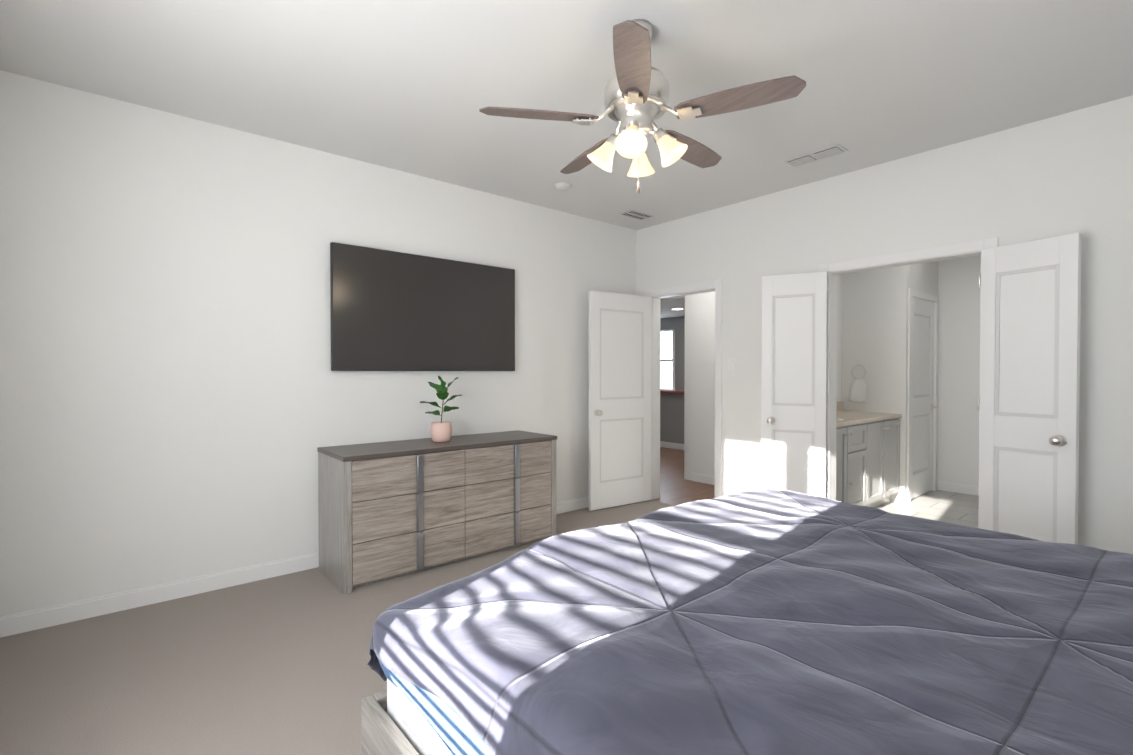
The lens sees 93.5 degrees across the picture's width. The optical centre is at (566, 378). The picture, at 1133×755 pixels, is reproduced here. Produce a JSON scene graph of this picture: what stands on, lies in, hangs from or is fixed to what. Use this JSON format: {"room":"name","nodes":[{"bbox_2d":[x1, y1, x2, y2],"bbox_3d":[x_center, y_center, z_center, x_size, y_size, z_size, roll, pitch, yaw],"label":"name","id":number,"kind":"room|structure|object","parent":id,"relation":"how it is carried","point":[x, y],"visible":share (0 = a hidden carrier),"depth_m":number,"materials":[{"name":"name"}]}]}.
{"room":"bedroom","nodes":[
{"label":"bedroom","id":0,"kind":"room"},
{"bbox_2d":[0,497,588,637],"bbox_3d":[-1.028,1.187,4.030,4.585,0.097,0.014,-1,1,-40],"label":"baseboard","id":1,"kind":"structure","parent":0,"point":[22,622],"depth_m":2.97,"materials":[{"name":"white wood"}]},
{"bbox_2d":[0,70,636,616],"bbox_3d":[-1.117,-0.135,4.026,4.705,2.740,0.120,-1,1,-40],"label":"wall","id":2,"kind":"structure","parent":0,"point":[180,398],"depth_m":3.10,"materials":[{"name":"white paint"}]},
{"bbox_2d":[330,242,514,370],"bbox_3d":[-1.004,-0.480,3.992,1.455,0.845,0.070,-1,1,-40],"label":"wall-mounted tv","id":3,"kind":"object","parent":2,"relation":"attached to","point":[394,311],"visible":0.98,"depth_m":3.88,"materials":[{"name":"grey"}]},
{"bbox_2d":[0,500,674,754],"bbox_3d":[0.356,1.306,2.297,4.705,0.100,4.690,-1,1,-40],"label":"floor","id":4,"kind":"structure","parent":0,"point":[277,665],"depth_m":2.30,"materials":[{"name":"beige carpet"}]},
{"bbox_2d":[317,430,556,593],"bbox_3d":[-0.839,0.841,3.774,1.588,0.795,0.532,-1,1,-40],"label":"dresser","id":5,"kind":"object","parent":4,"relation":"on","point":[390,510],"visible":1,"depth_m":3.44,"materials":[{"name":"grey"}]},
{"bbox_2d":[420,376,461,441],"bbox_3d":[-0.877,0.210,3.750,0.321,0.463,0.311,-1,1,-40],"label":"fiddle-leaf fig plant","id":6,"kind":"object","parent":5,"relation":"on","point":[441,431],"visible":1,"depth_m":3.71,"materials":[{"name":"green plant"}]},
{"bbox_2d":[361,488,1132,754],"bbox_3d":[0.919,0.642,1.461,2.304,1.250,2.298,-1,1,-40],"label":"bed","id":7,"kind":"object","parent":4,"relation":"on","point":[756,621],"visible":1,"depth_m":1.29,"materials":[{"name":"grey fabric"}]},
{"bbox_2d":[0,0,1132,229],"bbox_3d":[0.933,-1.564,4.711,8.745,0.100,7.690,-1,1,-40],"label":"ceiling","id":8,"kind":"structure","parent":0,"point":[412,86],"depth_m":2.60,"materials":[{"name":"white paint"}]},
{"bbox_2d":[555,182,570,190],"bbox_3d":[-0.025,-1.489,4.152,0.128,0.035,0.128,-1,1,-40],"label":"smoke detector","id":9,"kind":"object","parent":8,"relation":"attached to","point":[563,186],"visible":1,"depth_m":4.11,"materials":[{"name":"white plastic"}]},
{"bbox_2d":[620,210,653,219],"bbox_3d":[0.652,-1.510,4.939,0.300,0.012,0.160,-1,1,-40],"label":"ceiling vent","id":10,"kind":"object","parent":8,"relation":"in","point":[638,215],"visible":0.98,"depth_m":4.92,"materials":[{"name":"white metal"}]},
{"bbox_2d":[479,19,805,193],"bbox_3d":[0.322,-1.129,2.311,1.227,0.710,1.257,-1,1,-40],"label":"ceiling fan","id":11,"kind":"object","parent":8,"relation":"hanging from","point":[636,96],"visible":1,"depth_m":2.17,"materials":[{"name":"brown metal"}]},
{"bbox_2d":[784,144,847,166],"bbox_3d":[1.673,-1.494,3.589,0.160,0.012,0.360,-1,1,-40],"label":"ceiling vent","id":12,"kind":"object","parent":8,"relation":"in","point":[820,154],"visible":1,"depth_m":3.57,"materials":[{"name":"white metal"}]},
{"bbox_2d":[660,316,684,443],"bbox_3d":[2.464,-0.187,8.237,0.120,2.740,4.300,-1,1,-40],"label":"wall","id":13,"kind":"structure","parent":0,"point":[671,418],"depth_m":8.89,"materials":[{"name":"grey paint"}]},
{"bbox_2d":[660,329,674,390],"bbox_3d":[1.571,-0.315,9.176,0.031,1.028,0.710,-1,1,-40],"label":"window","id":14,"kind":"structure","parent":13,"relation":"in","point":[667,360],"depth_m":8.99,"materials":[{"name":"white glass"}]},
{"bbox_2d":[660,390,683,393],"bbox_3d":[1.974,0.229,8.672,0.076,0.047,2.770,-1,1,-40],"label":"trim","id":15,"kind":"structure","parent":13,"relation":"on","point":[672,392],"depth_m":8.87,"materials":[{"name":"brown wood"}]},
{"bbox_2d":[660,441,683,449],"bbox_3d":[1.997,1.129,8.703,0.014,0.097,2.770,-1,1,-40],"label":"baseboard","id":16,"kind":"structure","parent":13,"relation":"attached to","point":[662,444],"depth_m":8.95,"materials":[{"name":"white wood"}]},
{"bbox_2d":[660,295,684,318],"bbox_3d":[1.307,-1.285,8.091,1.820,0.540,2.770,-1,1,-40],"label":"ceiling soffit","id":17,"kind":"structure","parent":0,"point":[668,304],"depth_m":7.45,"materials":[{"name":"white paint"}]},
{"bbox_2d":[654,447,713,505],"bbox_3d":[1.302,1.245,7.274,3.160,0.100,4.300,-1,1,-40],"label":"floor","id":18,"kind":"structure","parent":0,"point":[676,488],"depth_m":6.09,"materials":[{"name":"brown wood"}]},
{"bbox_2d":[684,294,691,479],"bbox_3d":[2.193,-0.171,6.961,1.940,2.740,0.120,-1,1,-40],"label":"wall","id":19,"kind":"structure","parent":0,"point":[688,298],"depth_m":6.34,"materials":[{"name":"white paint"}]},
{"bbox_2d":[692,291,714,475],"bbox_3d":[1.951,-0.157,5.835,0.120,2.740,1.290,-1,1,-40],"label":"wall","id":20,"kind":"structure","parent":0,"point":[699,416],"depth_m":6.18,"materials":[{"name":"white paint"}]},
{"bbox_2d":[692,472,714,484],"bbox_3d":[1.861,1.164,5.854,0.014,0.097,1.170,-1,1,-40],"label":"baseboard","id":21,"kind":"structure","parent":20,"relation":"attached to","point":[696,477],"depth_m":6.17,"materials":[{"name":"white wood"}]},
{"bbox_2d":[837,274,842,401],"bbox_3d":[2.291,-0.150,5.200,1.780,2.740,0.120,-1,1,-40],"label":"wall","id":22,"kind":"structure","parent":0,"point":[839,336],"depth_m":5.61,"materials":[{"name":"white paint"}]},
{"bbox_2d":[837,401,842,412],"bbox_3d":[2.293,0.296,5.114,1.644,0.100,0.018,-1,1,-40],"label":"backsplash","id":23,"kind":"structure","parent":22,"relation":"attached to","point":[839,404],"depth_m":5.58,"materials":[{"name":"beige stone"}]},
{"bbox_2d":[842,265,910,502],"bbox_3d":[3.158,-0.153,5.460,0.120,2.740,0.600,-1,1,-40],"label":"wall","id":24,"kind":"structure","parent":0,"point":[875,323],"depth_m":5.37,"materials":[{"name":"white paint"}]},
{"bbox_2d":[849,364,866,401],"bbox_3d":[3.011,0.047,5.497,0.059,0.391,0.162,-1,1,-40],"label":"towel ring","id":25,"kind":"object","parent":24,"relation":"attached to","point":[858,390],"visible":1,"depth_m":5.48,"materials":[{"name":"white"}]},
{"bbox_2d":[636,95,1132,553],"bbox_3d":[2.200,-0.133,3.835,0.120,2.740,4.690,-1,1,-40],"label":"wall","id":26,"kind":"structure","parent":0,"point":[1065,174],"depth_m":3.33,"materials":[{"name":"white paint"}]},
{"bbox_2d":[589,290,651,510],"bbox_3d":[0.529,0.201,5.103,0.765,2.018,0.177,0,1,-34],"label":"bedroom door","id":27,"kind":"structure","parent":26,"relation":"in","point":[620,398],"depth_m":5.08,"materials":[{"name":"white wood"}]},
{"bbox_2d":[761,272,827,496],"bbox_3d":[1.737,0.213,4.077,0.465,2.018,0.177,0,1,25],"label":"bathroom door","id":28,"kind":"structure","parent":26,"relation":"in","point":[794,395],"depth_m":4.07,"materials":[{"name":"white wood"}]},
{"bbox_2d":[646,237,997,502],"bbox_3d":[1.061,0.144,3.643,7.297,2.192,3.004,-1,1,-40],"label":"door frame","id":29,"kind":"structure","parent":26,"relation":"attached to","point":[833,270],"depth_m":4.72,"materials":[{"name":"white wood"}]},
{"bbox_2d":[976,232,1080,544],"bbox_3d":[2.642,0.226,3.072,0.177,2.018,0.464,0,1,-27],"label":"bathroom door","id":30,"kind":"structure","parent":29,"relation":"attached to","point":[1030,314],"depth_m":3.04,"materials":[{"name":"white wood"}]},
{"bbox_2d":[911,261,937,295],"bbox_3d":[3.679,-0.154,5.586,0.860,2.740,0.120,-1,1,-40],"label":"wall","id":31,"kind":"structure","parent":0,"point":[924,277],"depth_m":5.54,"materials":[{"name":"white paint"}]},
{"bbox_2d":[911,297,936,498],"bbox_3d":[3.664,0.195,5.525,0.755,2.018,0.135,-1,1,-40],"label":"room door","id":32,"kind":"structure","parent":31,"relation":"in","point":[923,406],"depth_m":5.54,"materials":[{"name":"white wood"}]},
{"bbox_2d":[875,490,978,527],"bbox_3d":[3.777,1.274,4.953,3.950,0.100,2.440,-1,1,-40],"label":"floor","id":33,"kind":"structure","parent":0,"point":[951,507],"depth_m":5.06,"materials":[{"name":"beige tile"}]},
{"bbox_2d":[836,417,900,507],"bbox_3d":[2.478,0.804,4.901,1.644,0.840,0.592,-1,1,-40],"label":"bathroom vanity","id":34,"kind":"object","parent":33,"relation":"on","point":[868,459],"depth_m":4.73,"materials":[{"name":"grey wood"}]},
{"bbox_2d":[836,409,901,424],"bbox_3d":[2.470,0.366,4.905,1.644,0.035,0.568,-1,1,-40],"label":"countertop","id":35,"kind":"structure","parent":34,"relation":"on","point":[844,417],"depth_m":4.91,"materials":[{"name":"beige stone"}]},
{"bbox_2d":[937,255,980,485],"bbox_3d":[4.609,-0.150,5.244,0.120,2.740,1.840,-1,1,-40],"label":"wall","id":36,"kind":"structure","parent":0,"point":[959,293],"depth_m":5.67,"materials":[{"name":"white paint"}]},
{"bbox_2d":[937,481,978,495],"bbox_3d":[4.551,1.172,5.225,0.015,0.097,1.580,-1,1,-40],"label":"baseboard","id":37,"kind":"structure","parent":36,"relation":"attached to","point":[944,486],"depth_m":5.67,"materials":[{"name":"white wood"}]}
]}

